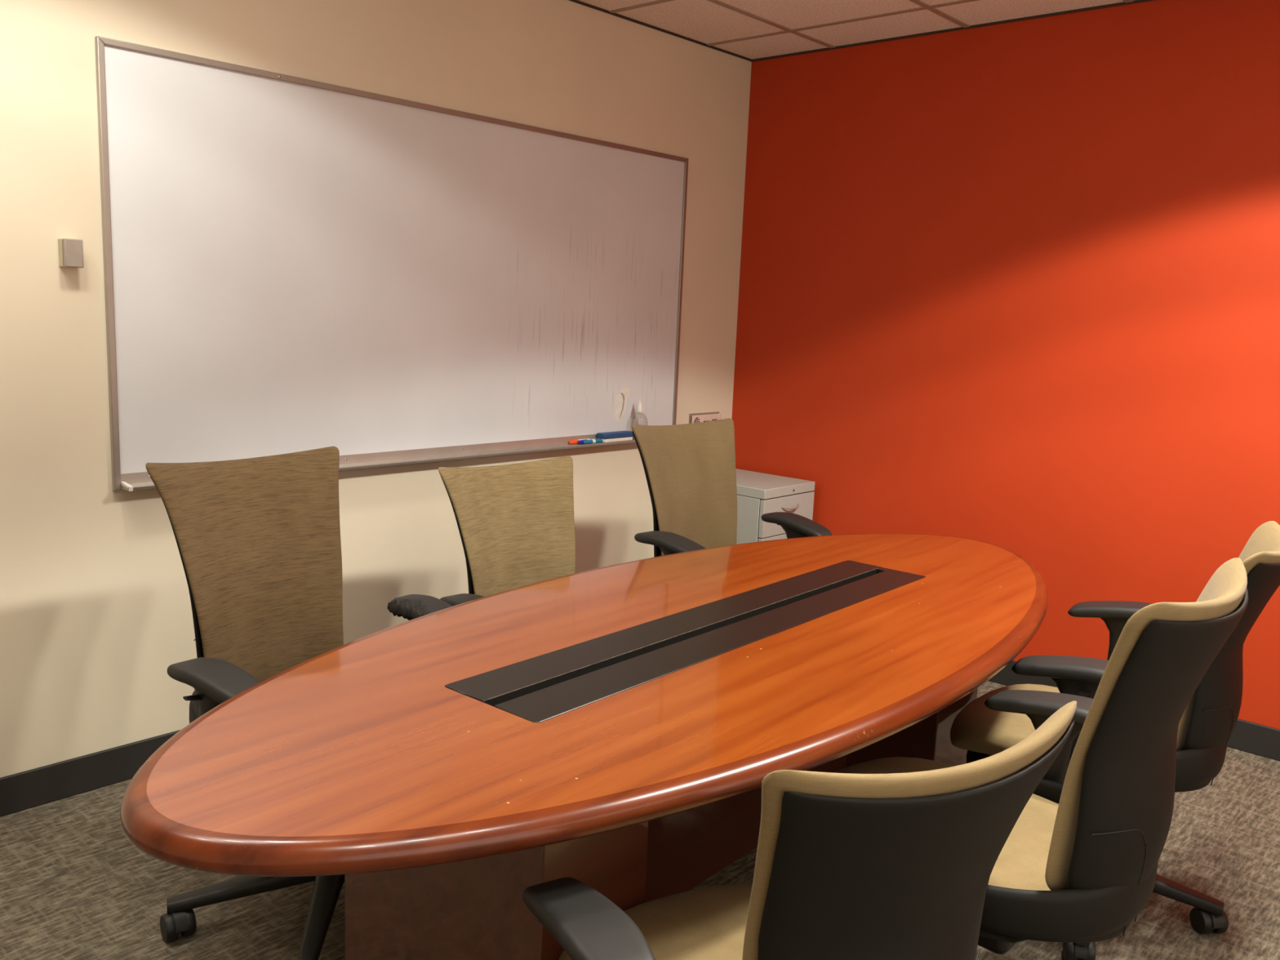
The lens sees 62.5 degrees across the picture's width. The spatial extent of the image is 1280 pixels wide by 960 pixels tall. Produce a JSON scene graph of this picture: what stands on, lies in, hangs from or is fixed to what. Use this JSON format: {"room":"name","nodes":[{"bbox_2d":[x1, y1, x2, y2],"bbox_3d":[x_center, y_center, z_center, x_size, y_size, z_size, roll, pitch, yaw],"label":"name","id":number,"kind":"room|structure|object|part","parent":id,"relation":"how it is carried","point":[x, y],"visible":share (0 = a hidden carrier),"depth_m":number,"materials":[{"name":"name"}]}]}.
{"room":"conference room","nodes":[
{"label":"conference room","id":0,"kind":"room"},
{"bbox_2d":[0,0,751,777],"bbox_3d":[-1.464,-0.424,3.006,0.100,2.734,5.800,11,12,41],"label":"wall","id":1,"kind":"structure","parent":0,"point":[95,608],"depth_m":3.13,"materials":[{"name":"beige paint"}]},
{"bbox_2d":[57,238,84,267],"bbox_3d":[-1.512,-0.603,2.805,0.045,0.074,0.047,11,12,41],"label":"wall sensor","id":2,"kind":"object","parent":1,"relation":"attached to","point":[70,251],"visible":1,"depth_m":2.79,"materials":[{"name":"beige plastic"}]},
{"bbox_3d":[-1.518,-0.604,2.810,0.028,0.074,0.047,11,12,41],"label":"plate","id":3,"kind":"part","parent":2,"relation":"part of","materials":[{"name":"beige plastic"}]},
{"bbox_2d":[0,729,180,817],"bbox_3d":[-1.509,0.833,3.135,0.012,0.109,5.700,11,12,41],"label":"baseboard","id":4,"kind":"structure","parent":1,"relation":"attached to","point":[24,790],"depth_m":3.01,"materials":[{"name":"black plastic"}]},
{"bbox_2d":[94,35,688,491],"bbox_3d":[-0.623,-0.679,3.764,0.070,1.220,2.440,11,12,41],"label":"whiteboard","id":5,"kind":"object","parent":1,"relation":"attached to","point":[291,264],"visible":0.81,"depth_m":3.48,"materials":[{"name":"plastic"}]},
{"bbox_3d":[-1.457,-0.572,2.893,0.018,1.219,0.018,11,12,41],"label":"frame rail","id":6,"kind":"part","parent":5,"relation":"part of","materials":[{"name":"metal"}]},
{"bbox_2d":[120,431,635,490],"bbox_3d":[-0.644,-0.102,3.856,0.058,0.042,2.404,11,12,41],"label":"tray","id":7,"kind":"object","parent":5,"relation":"on","point":[133,477],"depth_m":3.80,"materials":[{"name":"metal"}]},
{"bbox_3d":[-0.617,-1.275,3.685,0.018,0.018,2.438,11,12,41],"label":"frame rail","id":8,"kind":"part","parent":5,"relation":"part of","materials":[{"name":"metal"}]},
{"bbox_2d":[568,438,589,444],"bbox_3d":[-0.244,-0.158,4.313,0.018,0.018,0.120,11,12,41],"label":"marker","id":9,"kind":"object","parent":5,"relation":"on","point":[571,442],"visible":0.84,"depth_m":4.28,"materials":[{"name":"orange plastic"}]},
{"bbox_2d":[577,439,590,444],"bbox_3d":[-0.214,-0.158,4.321,0.018,0.018,0.100,11,13,42],"label":"marker","id":10,"kind":"object","parent":5,"relation":"on","point":[580,442],"visible":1,"depth_m":4.29,"materials":[{"name":"blue plastic"}]},
{"bbox_2d":[582,438,604,444],"bbox_3d":[-0.189,-0.159,4.333,0.018,0.018,0.120,10,12,40],"label":"marker","id":11,"kind":"object","parent":5,"relation":"on","point":[600,440],"visible":1,"depth_m":4.32,"materials":[{"name":"teal plastic"}]},
{"bbox_2d":[596,430,633,442],"bbox_3d":[-0.104,-0.182,4.438,0.050,0.037,0.180,11,12,41],"label":"eraser","id":12,"kind":"object","parent":5,"relation":"on","point":[617,436],"visible":0.88,"depth_m":4.41,"materials":[{"name":"blue fabric"}]},
{"bbox_2d":[635,399,642,424],"bbox_3d":[-0.004,-0.260,4.518,0.076,0.172,0.076,11,12,41],"label":"spray bottle","id":13,"kind":"object","parent":5,"relation":"on","point":[639,407],"visible":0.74,"depth_m":4.50,"materials":[{"name":"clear plastic"}]},
{"bbox_3d":[0.173,-0.792,4.670,0.018,1.219,0.018,11,12,41],"label":"frame rail","id":14,"kind":"part","parent":5,"relation":"part of","materials":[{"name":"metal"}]},
{"bbox_2d":[691,413,719,423],"bbox_3d":[0.302,-0.240,4.934,0.012,0.150,0.224,11,12,41],"label":"wall sign","id":15,"kind":"object","parent":1,"relation":"attached to","point":[700,418],"visible":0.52,"depth_m":4.92,"materials":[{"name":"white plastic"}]},
{"bbox_2d":[568,0,1154,62],"bbox_3d":[0.253,-1.347,1.248,4.500,0.010,5.700,11,12,41],"label":"trim","id":16,"kind":"structure","parent":1,"relation":"attached to","point":[574,1],"depth_m":4.22,"materials":[{"name":"black metal"}]},
{"bbox_2d":[608,0,1133,48],"bbox_3d":[0.253,-1.350,1.248,4.500,0.005,5.700,11,12,41],"label":"grid","id":17,"kind":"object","parent":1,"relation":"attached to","point":[924,6],"depth_m":4.07,"materials":[{"name":"metal"}]},
{"bbox_2d":[0,680,1279,959],"bbox_3d":[0.145,1.222,1.666,4.500,0.050,5.700,11,12,41],"label":"floor","id":18,"kind":"structure","parent":0,"point":[73,886],"depth_m":2.60,"materials":[{"name":"carpet"}]},
{"bbox_2d":[145,446,452,959],"bbox_3d":[-0.718,0.495,2.483,0.768,1.049,0.735,10,12,37],"label":"office chair","id":19,"kind":"object","parent":18,"relation":"on","point":[258,539],"visible":0.62,"depth_m":2.56,"materials":[{"name":"beige fabric"}]},
{"bbox_3d":[-0.860,0.569,2.304,0.168,0.315,0.196,10,12,37],"label":"arm post","id":20,"kind":"part","parent":19,"relation":"part of","materials":[{"name":"grey plastic"}]},
{"bbox_3d":[-0.909,0.929,2.437,0.336,0.073,0.068,-2,10,-25],"label":"leg","id":21,"kind":"part","parent":19,"relation":"part of","materials":[{"name":"grey plastic"}]},
{"bbox_2d":[145,446,343,681],"bbox_3d":[-0.944,0.215,2.599,0.187,0.557,0.515,10,12,37],"label":"backrest cushion","id":22,"kind":"object","parent":19,"relation":"on","point":[258,539],"depth_m":2.59,"materials":[{"name":"beige fabric"}]},
{"bbox_3d":[-0.707,0.956,2.325,0.068,0.073,0.336,1,9,-7],"label":"leg","id":23,"kind":"part","parent":19,"relation":"part of","materials":[{"name":"grey plastic"}]},
{"bbox_2d":[438,455,615,606],"bbox_3d":[-0.201,0.467,3.065,0.744,0.962,0.802,-7,13,-44],"label":"office chair","id":24,"kind":"object","parent":18,"relation":"on","point":[515,522],"visible":0.16,"depth_m":3.24,"materials":[{"name":"beige fabric"}]},
{"bbox_2d":[120,533,1048,959],"bbox_3d":[0.199,0.687,2.502,1.118,0.742,2.749,10,12,39],"label":"conference table","id":25,"kind":"object","parent":18,"relation":"on","point":[617,730],"visible":0.97,"depth_m":1.88,"materials":[{"name":"brown wood"}]},
{"bbox_2d":[445,560,924,722],"bbox_3d":[0.216,0.338,2.441,0.304,0.032,1.514,11,12,41],"label":"panel","id":26,"kind":"object","parent":25,"relation":"on","point":[556,679],"depth_m":2.25,"materials":[{"name":"black laminate"}]},
{"bbox_3d":[0.194,0.662,2.491,0.024,0.554,1.200,10,12,39],"label":"stretcher panel","id":27,"kind":"part","parent":25,"relation":"part of","materials":[{"name":"brown wood"}]},
{"bbox_2d":[631,417,831,556],"bbox_3d":[0.360,0.358,3.599,0.738,1.051,0.800,-6,13,-42],"label":"office chair","id":28,"kind":"object","parent":18,"relation":"on","point":[690,468],"visible":0.38,"depth_m":3.77,"materials":[{"name":"beige fabric"}]},
{"bbox_3d":[0.164,0.390,3.461,0.196,0.372,0.168,-6,13,-42],"label":"arm post","id":29,"kind":"part","parent":28,"relation":"part of","materials":[{"name":"grey plastic"}]},
{"bbox_2d":[631,417,737,555],"bbox_3d":[0.163,0.068,3.771,0.508,0.554,0.187,-6,13,-42],"label":"backrest cushion","id":30,"kind":"object","parent":28,"relation":"on","point":[690,468],"depth_m":3.78,"materials":[{"name":"beige fabric"}]},
{"bbox_3d":[0.511,0.353,3.780,0.196,0.372,0.168,-6,13,-42],"label":"arm post","id":31,"kind":"part","parent":28,"relation":"part of","materials":[{"name":"grey plastic"}]},
{"bbox_2d":[735,468,814,544],"bbox_3d":[0.470,0.335,4.814,0.527,0.695,0.385,11,12,41],"label":"filing cabinet","id":32,"kind":"object","parent":18,"relation":"on","point":[758,494],"visible":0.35,"depth_m":4.57,"materials":[{"name":"grey metal"}]},
{"bbox_3d":[0.637,0.352,4.663,0.022,0.238,0.384,11,12,41],"label":"drawer","id":33,"kind":"part","parent":32,"relation":"part of","materials":[{"name":"grey metal"}]},
{"bbox_3d":[0.645,0.149,4.630,0.022,0.164,0.384,11,12,41],"label":"drawer","id":34,"kind":"part","parent":32,"relation":"part of","materials":[{"name":"grey metal"}]},
{"bbox_3d":[0.665,0.119,4.609,0.027,0.018,0.128,11,12,41],"label":"handle","id":35,"kind":"part","parent":32,"relation":"part of","materials":[{"name":"metal"}]},
{"bbox_2d":[522,701,1076,959],"bbox_3d":[0.179,0.720,1.626,0.722,0.954,0.802,-3,11,-31],"label":"office chair","id":36,"kind":"object","parent":18,"relation":"on","point":[893,866],"visible":0.99,"depth_m":1.26,"materials":[{"name":"beige fabric"}]},
{"bbox_2d":[558,882,752,959],"bbox_3d":[0.150,0.798,1.668,0.504,0.095,0.544,-3,11,-31],"label":"seat cushion","id":37,"kind":"object","parent":36,"relation":"on","point":[706,923],"depth_m":1.75,"materials":[{"name":"beige fabric"}]},
{"bbox_2d":[742,701,1076,959],"bbox_3d":[0.336,0.543,1.330,0.510,0.502,0.187,-3,11,-31],"label":"backrest cushion","id":38,"kind":"object","parent":36,"relation":"on","point":[893,866],"depth_m":1.24,"materials":[{"name":"beige fabric"}]},
{"bbox_2d":[833,557,1248,954],"bbox_3d":[0.650,0.631,2.013,0.772,1.044,0.733,11,12,41],"label":"office chair","id":39,"kind":"object","parent":18,"relation":"on","point":[1079,862],"visible":0.61,"depth_m":1.72,"materials":[{"name":"black plastic"}]},
{"bbox_2d":[833,756,1058,890],"bbox_3d":[0.588,0.691,2.083,0.604,0.095,0.504,11,12,41],"label":"seat cushion","id":40,"kind":"object","parent":39,"relation":"on","point":[1021,862],"depth_m":2.00,"materials":[{"name":"beige fabric"}]},
{"bbox_3d":[0.816,0.648,2.186,0.168,0.325,0.196,11,12,41],"label":"arm post","id":41,"kind":"part","parent":39,"relation":"part of","materials":[{"name":"grey plastic"}]},
{"bbox_2d":[1044,557,1247,890],"bbox_3d":[0.875,0.424,1.787,0.186,0.547,0.499,11,12,41],"label":"backrest cushion","id":42,"kind":"object","parent":39,"relation":"on","point":[1113,818],"depth_m":1.69,"materials":[{"name":"beige fabric"}]},
{"bbox_2d":[950,520,1279,959],"bbox_3d":[1.150,0.578,2.648,0.740,0.988,0.725,8,11,33],"label":"office chair","id":43,"kind":"object","parent":18,"relation":"on","point":[1206,725],"visible":0.45,"depth_m":2.40,"materials":[{"name":"black plastic"}]},
{"bbox_2d":[950,684,1060,755],"bbox_3d":[1.088,0.645,2.698,0.544,0.095,0.504,8,11,33],"label":"seat cushion","id":44,"kind":"object","parent":43,"relation":"on","point":[977,728],"depth_m":2.63,"materials":[{"name":"beige fabric"}]},
{"bbox_3d":[1.018,0.608,2.459,0.168,0.375,0.196,8,11,33],"label":"arm post","id":45,"kind":"part","parent":43,"relation":"part of","materials":[{"name":"grey plastic"}]},
{"bbox_3d":[1.048,0.994,2.545,0.068,0.073,0.336,5,10,15],"label":"leg","id":46,"kind":"part","parent":43,"relation":"part of","materials":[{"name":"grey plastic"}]},
{"bbox_3d":[1.274,0.556,2.845,0.168,0.375,0.196,8,11,33],"label":"arm post","id":47,"kind":"part","parent":43,"relation":"part of","materials":[{"name":"grey plastic"}]},
{"bbox_3d":[1.265,0.990,2.627,0.336,0.074,0.068,8,11,33],"label":"leg","id":48,"kind":"part","parent":43,"relation":"part of","materials":[{"name":"grey plastic"}]},
{"bbox_2d":[1176,520,1279,751],"bbox_3d":[1.386,0.373,2.464,0.186,0.512,0.498,8,11,33],"label":"backrest cushion","id":49,"kind":"object","parent":43,"relation":"on","point":[1209,720],"depth_m":2.37,"materials":[{"name":"beige fabric"}]},
{"bbox_2d":[577,0,1123,59],"bbox_3d":[0.255,-1.391,1.241,4.700,0.080,5.900,11,12,41],"label":"ceiling","id":50,"kind":"structure","parent":0,"point":[704,21],"depth_m":4.09,"materials":[{"name":"tile"}]},
{"bbox_2d":[731,0,1279,728],"bbox_3d":[2.153,-0.365,3.579,4.500,2.734,0.100,11,12,41],"label":"wall","id":51,"kind":"structure","parent":0,"point":[1014,286],"depth_m":4.04,"materials":[{"name":"orange paint"}]},
{"bbox_2d":[987,660,1279,760],"bbox_3d":[2.067,0.886,3.736,4.488,0.109,0.012,11,12,41],"label":"baseboard","id":52,"kind":"structure","parent":51,"relation":"attached to","point":[1247,736],"depth_m":3.69,"materials":[{"name":"black plastic"}]}
]}

